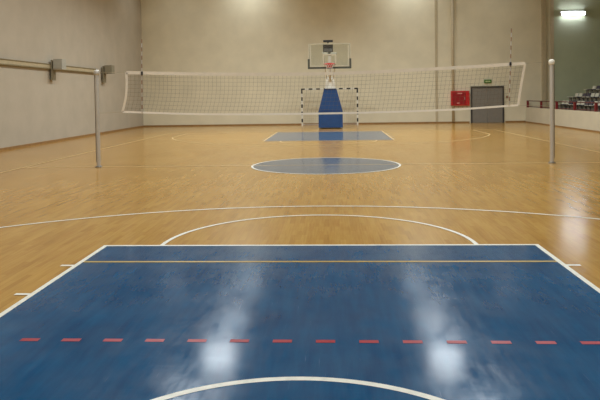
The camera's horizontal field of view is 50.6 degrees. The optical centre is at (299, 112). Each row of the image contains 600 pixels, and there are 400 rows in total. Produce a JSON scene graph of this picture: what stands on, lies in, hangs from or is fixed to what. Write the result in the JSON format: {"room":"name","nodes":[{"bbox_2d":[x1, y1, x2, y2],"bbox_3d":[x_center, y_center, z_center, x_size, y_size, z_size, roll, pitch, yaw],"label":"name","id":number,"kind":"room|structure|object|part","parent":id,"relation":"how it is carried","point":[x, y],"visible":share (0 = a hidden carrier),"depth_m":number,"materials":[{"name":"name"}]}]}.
{"room":"indoor sports hall","nodes":[
{"label":"indoor sports hall","id":0,"kind":"room"},
{"bbox_2d":[0,0,143,147],"bbox_3d":[-10.379,-3.192,15.808,0.200,9.200,42.200,-1,2,3],"label":"wall","id":1,"kind":"structure","parent":0,"point":[34,107],"depth_m":26.34,"materials":[{"name":"beige paint"}]},
{"bbox_2d":[0,58,97,72],"bbox_3d":[-9.928,-1.698,20.911,0.080,0.222,17.550,-1,2,3],"label":"rail","id":2,"kind":"object","parent":1,"relation":"attached to","point":[8,62],"visible":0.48,"depth_m":23.55,"materials":[{"name":"paint"}]},
{"bbox_2d":[50,59,65,79],"bbox_3d":[-9.507,-1.692,24.863,0.550,0.820,0.415,-1,2,3],"label":"wall box","id":3,"kind":"object","parent":1,"relation":"attached to","point":[56,64],"visible":1,"depth_m":24.72,"materials":[{"name":"grey paint"}]},
{"bbox_3d":[-9.420,-1.898,24.653,0.290,0.320,0.016,-1,2,3],"label":"panel","id":4,"kind":"part","parent":3,"relation":"part of","materials":[{"name":"grey paint"}]},
{"bbox_2d":[0,125,143,150],"bbox_3d":[-10.202,1.360,15.917,0.020,0.090,42.180,-1,2,3],"label":"baseboard","id":5,"kind":"structure","parent":1,"relation":"attached to","point":[80,136],"depth_m":25.57,"materials":[{"name":"brown wood"}]},
{"bbox_2d":[101,65,114,82],"bbox_3d":[-9.217,-1.868,30.403,0.550,0.820,0.415,-1,2,3],"label":"wall box","id":6,"kind":"object","parent":1,"relation":"attached to","point":[106,68],"visible":0.93,"depth_m":30.25,"materials":[{"name":"grey paint"}]},
{"bbox_3d":[-9.131,-2.074,30.193,0.290,0.320,0.016,-1,2,3],"label":"panel","id":7,"kind":"part","parent":6,"relation":"part of","materials":[{"name":"grey paint"}]},
{"bbox_2d":[0,122,599,399],"bbox_3d":[3.695,1.316,15.200,28.250,0.205,42.600,-1,2,3],"label":"floor","id":8,"kind":"structure","parent":0,"point":[425,261],"depth_m":6.33,"materials":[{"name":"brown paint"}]},
{"bbox_2d":[94,70,101,167],"bbox_3d":[-4.976,0.135,15.620,0.170,2.400,0.167,-1,2,3],"label":"net post","id":9,"kind":"object","parent":8,"relation":"on","point":[96,72],"visible":1,"depth_m":15.59,"materials":[{"name":"metal"}]},
{"bbox_2d":[99,62,540,114],"bbox_3d":[0.486,-0.558,15.315,10.850,1.188,0.080,-1,2,3],"label":"net","id":10,"kind":"object","parent":9,"relation":"attached to","point":[468,67],"visible":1,"depth_m":15.28,"materials":[{"name":"white fabric"}]},
{"bbox_2d":[141,39,142,112],"bbox_3d":[-3.860,-0.899,15.497,0.056,1.800,0.044,-1,2,3],"label":"antenna","id":11,"kind":"object","parent":10,"relation":"attached to","point":[141,39],"visible":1,"depth_m":15.49,"materials":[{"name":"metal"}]},
{"bbox_2d":[509,28,511,104],"bbox_3d":[4.981,-1.092,15.030,0.086,1.811,0.044,-1,2,3],"label":"antenna","id":12,"kind":"object","parent":10,"relation":"attached to","point":[510,62],"visible":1,"depth_m":15.02,"materials":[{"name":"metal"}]},
{"bbox_2d":[308,40,350,128],"bbox_3d":[1.460,-1.241,30.750,1.920,4.129,6.643,-1,2,3],"label":"stand","id":13,"kind":"object","parent":8,"relation":"on","point":[325,120],"visible":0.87,"depth_m":31.89,"materials":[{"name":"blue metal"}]},
{"bbox_2d":[323,40,332,51],"bbox_3d":[1.241,-2.967,28.165,0.440,0.530,0.130,-1,2,3],"label":"shot clock","id":14,"kind":"object","parent":13,"relation":"on","point":[327,47],"depth_m":28.10,"materials":[{"name":"black paint"}]},
{"bbox_3d":[1.304,-2.421,28.082,0.600,0.520,0.040,-1,2,3],"label":"mounting plate","id":15,"kind":"part","parent":13,"relation":"part of","materials":[{"name":"white metal"}]},
{"bbox_3d":[1.299,-2.690,28.060,1.860,0.780,0.050,-1,2,3],"label":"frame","id":16,"kind":"part","parent":13,"relation":"part of","materials":[{"name":"clear glass"}]},
{"bbox_2d":[301,88,357,125],"bbox_3d":[1.673,-0.354,35.707,3.160,2.080,0.905,-1,2,3],"label":"goal","id":17,"kind":"object","parent":8,"relation":"on","point":[306,88],"visible":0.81,"depth_m":35.33,"materials":[{"name":"white metal"}]},
{"bbox_3d":[0.114,-0.282,35.377,0.080,2.000,0.080,-1,2,3],"label":"goal post","id":18,"kind":"part","parent":17,"relation":"part of","materials":[{"name":"white metal"}]},
{"bbox_3d":[3.189,-0.323,35.215,0.080,2.000,0.080,-1,2,3],"label":"goal post","id":19,"kind":"part","parent":17,"relation":"part of","materials":[{"name":"white metal"}]},
{"bbox_2d":[548,59,555,162],"bbox_3d":[5.967,-0.041,15.043,0.170,2.460,0.167,-1,2,3],"label":"net post","id":20,"kind":"object","parent":8,"relation":"on","point":[551,62],"visible":1,"depth_m":15.01,"materials":[{"name":"metal"}]},
{"bbox_3d":[14.597,-0.096,13.103,5.760,2.420,39.170,-1,2,3],"label":"stand","id":21,"kind":"object","parent":8,"relation":"on","visible":0},
{"bbox_2d":[569,93,578,101],"bbox_3d":[13.944,-0.696,32.439,0.480,0.620,0.420,-1,2,3],"label":"seat","id":22,"kind":"object","parent":21,"relation":"on","point":[576,94],"visible":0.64,"depth_m":32.38,"materials":[{"name":"white plastic"}]},
{"bbox_2d":[568,101,580,109],"bbox_3d":[13.186,-0.271,30.487,0.480,0.620,0.420,-1,2,3],"label":"seat","id":23,"kind":"object","parent":21,"relation":"on","point":[577,104],"visible":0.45,"depth_m":30.51,"materials":[{"name":"white plastic"}]},
{"bbox_2d":[576,93,586,105],"bbox_3d":[13.892,-0.668,31.441,0.480,0.620,0.420,-1,2,3],"label":"seat","id":24,"kind":"object","parent":21,"relation":"on","point":[584,94],"visible":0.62,"depth_m":31.38,"materials":[{"name":"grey plastic"}]},
{"bbox_2d":[580,93,590,100],"bbox_3d":[13.866,-0.654,30.942,0.480,0.620,0.420,-1,2,3],"label":"seat","id":25,"kind":"object","parent":21,"relation":"on","point":[588,94],"visible":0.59,"depth_m":30.87,"materials":[{"name":"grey plastic"}]},
{"bbox_2d":[584,93,594,101],"bbox_3d":[13.840,-0.640,30.443,0.480,0.620,0.420,-1,2,3],"label":"seat","id":26,"kind":"object","parent":21,"relation":"on","point":[592,94],"visible":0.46,"depth_m":30.38,"materials":[{"name":"white plastic"}]},
{"bbox_2d":[141,0,599,124],"bbox_3d":[4.731,-3.975,36.234,28.250,9.200,0.200,-1,2,3],"label":"wall","id":27,"kind":"structure","parent":0,"point":[215,36],"depth_m":36.24,"materials":[{"name":"beige paint"}]},
{"bbox_2d":[144,121,469,126],"bbox_3d":[0.260,0.641,36.488,18.730,0.090,0.020,-1,2,3],"label":"baseboard","id":28,"kind":"structure","parent":27,"relation":"attached to","point":[455,121],"depth_m":36.53,"materials":[{"name":"brown wood"}]},
{"bbox_2d":[435,0,437,121],"bbox_3d":[7.715,-4.057,35.961,0.140,9.110,0.030,-1,2,3],"label":"trim","id":29,"kind":"structure","parent":27,"relation":"attached to","point":[436,41],"depth_m":35.98,"materials":[{"name":"beige paint"}]},
{"bbox_2d":[451,0,454,121],"bbox_3d":[8.621,-4.067,35.848,0.150,9.110,0.150,-1,2,3],"label":"trim","id":30,"kind":"structure","parent":27,"relation":"attached to","point":[452,1],"depth_m":35.80,"materials":[{"name":"paint"}]},
{"bbox_2d":[451,91,469,105],"bbox_3d":[9.051,-0.833,35.870,1.020,0.830,0.210,-1,2,3],"label":"upper cabinet","id":31,"kind":"object","parent":27,"relation":"attached to","point":[458,96],"visible":0.96,"depth_m":35.80,"materials":[{"name":"red metal"}]},
{"bbox_3d":[8.977,-0.825,35.812,0.740,0.680,0.017,-1,2,3],"label":"door","id":32,"kind":"part","parent":31,"relation":"part of","materials":[{"name":"red metal"}]},
{"bbox_3d":[9.442,-0.831,35.788,0.130,0.680,0.017,-1,2,3],"label":"panel","id":33,"kind":"part","parent":31,"relation":"part of","materials":[{"name":"red metal"}]},
{"bbox_2d":[470,86,503,122],"bbox_3d":[10.593,-0.486,35.878,1.860,2.070,0.096,-1,2,3],"label":"door","id":34,"kind":"structure","parent":27,"relation":"in","point":[487,115],"depth_m":35.88,"materials":[{"name":"grey paint"}]},
{"bbox_2d":[541,0,546,106],"bbox_3d":[13.664,-4.090,35.584,0.220,9.200,0.160,-1,2,3],"label":"trim","id":35,"kind":"structure","parent":27,"relation":"attached to","point":[543,2],"depth_m":35.54,"materials":[{"name":"beige paint"}]},
{"bbox_2d":[550,0,553,59],"bbox_3d":[14.146,-4.098,35.613,0.180,9.200,0.050,-1,2,3],"label":"trim","id":36,"kind":"structure","parent":27,"relation":"attached to","point":[551,1],"depth_m":35.58,"materials":[{"name":"paint"}]},
{"bbox_2d":[559,11,585,15],"bbox_3d":[15.208,-5.569,35.416,1.360,0.240,0.250,-1,2,3],"label":"lamp","id":37,"kind":"object","parent":27,"relation":"attached to","point":[560,12],"visible":1,"depth_m":35.34,"materials":[{"name":"white plastic"}]},
{"bbox_2d":[526,107,599,130],"bbox_3d":[11.706,0.692,14.764,0.150,0.840,42.200,-1,2,3],"label":"wall","id":38,"kind":"structure","parent":0,"point":[589,120],"depth_m":29.30,"materials":[{"name":"beige paint"}]},
{"bbox_2d":[525,121,599,132],"bbox_3d":[11.626,1.083,14.769,0.020,0.060,42.180,-1,2,3],"label":"baseboard","id":39,"kind":"structure","parent":38,"relation":"attached to","point":[525,121],"depth_m":29.38,"materials":[{"name":"brown wood"}]},
{"bbox_2d":[527,100,599,111],"bbox_3d":[11.693,0.076,14.772,0.100,0.392,42.050,-1,2,3],"label":"railing","id":40,"kind":"object","parent":38,"relation":"on","point":[541,102],"visible":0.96,"depth_m":29.07,"materials":[{"name":"metal"}]},
{"bbox_3d":[11.690,-0.098,14.767,0.044,0.044,42.050,-1,2,3],"label":"rail","id":41,"kind":"part","parent":40,"relation":"part of","materials":[{"name":"metal"}]},
{"bbox_3d":[11.695,0.222,14.776,0.036,0.036,42.050,-1,2,3],"label":"rail","id":42,"kind":"part","parent":40,"relation":"part of","materials":[{"name":"metal"}]},
{"bbox_3d":[12.299,-0.235,26.377,0.100,0.360,0.100,-1,2,3],"label":"railing post","id":43,"kind":"part","parent":40,"relation":"part of","materials":[{"name":"red metal"}]}
]}

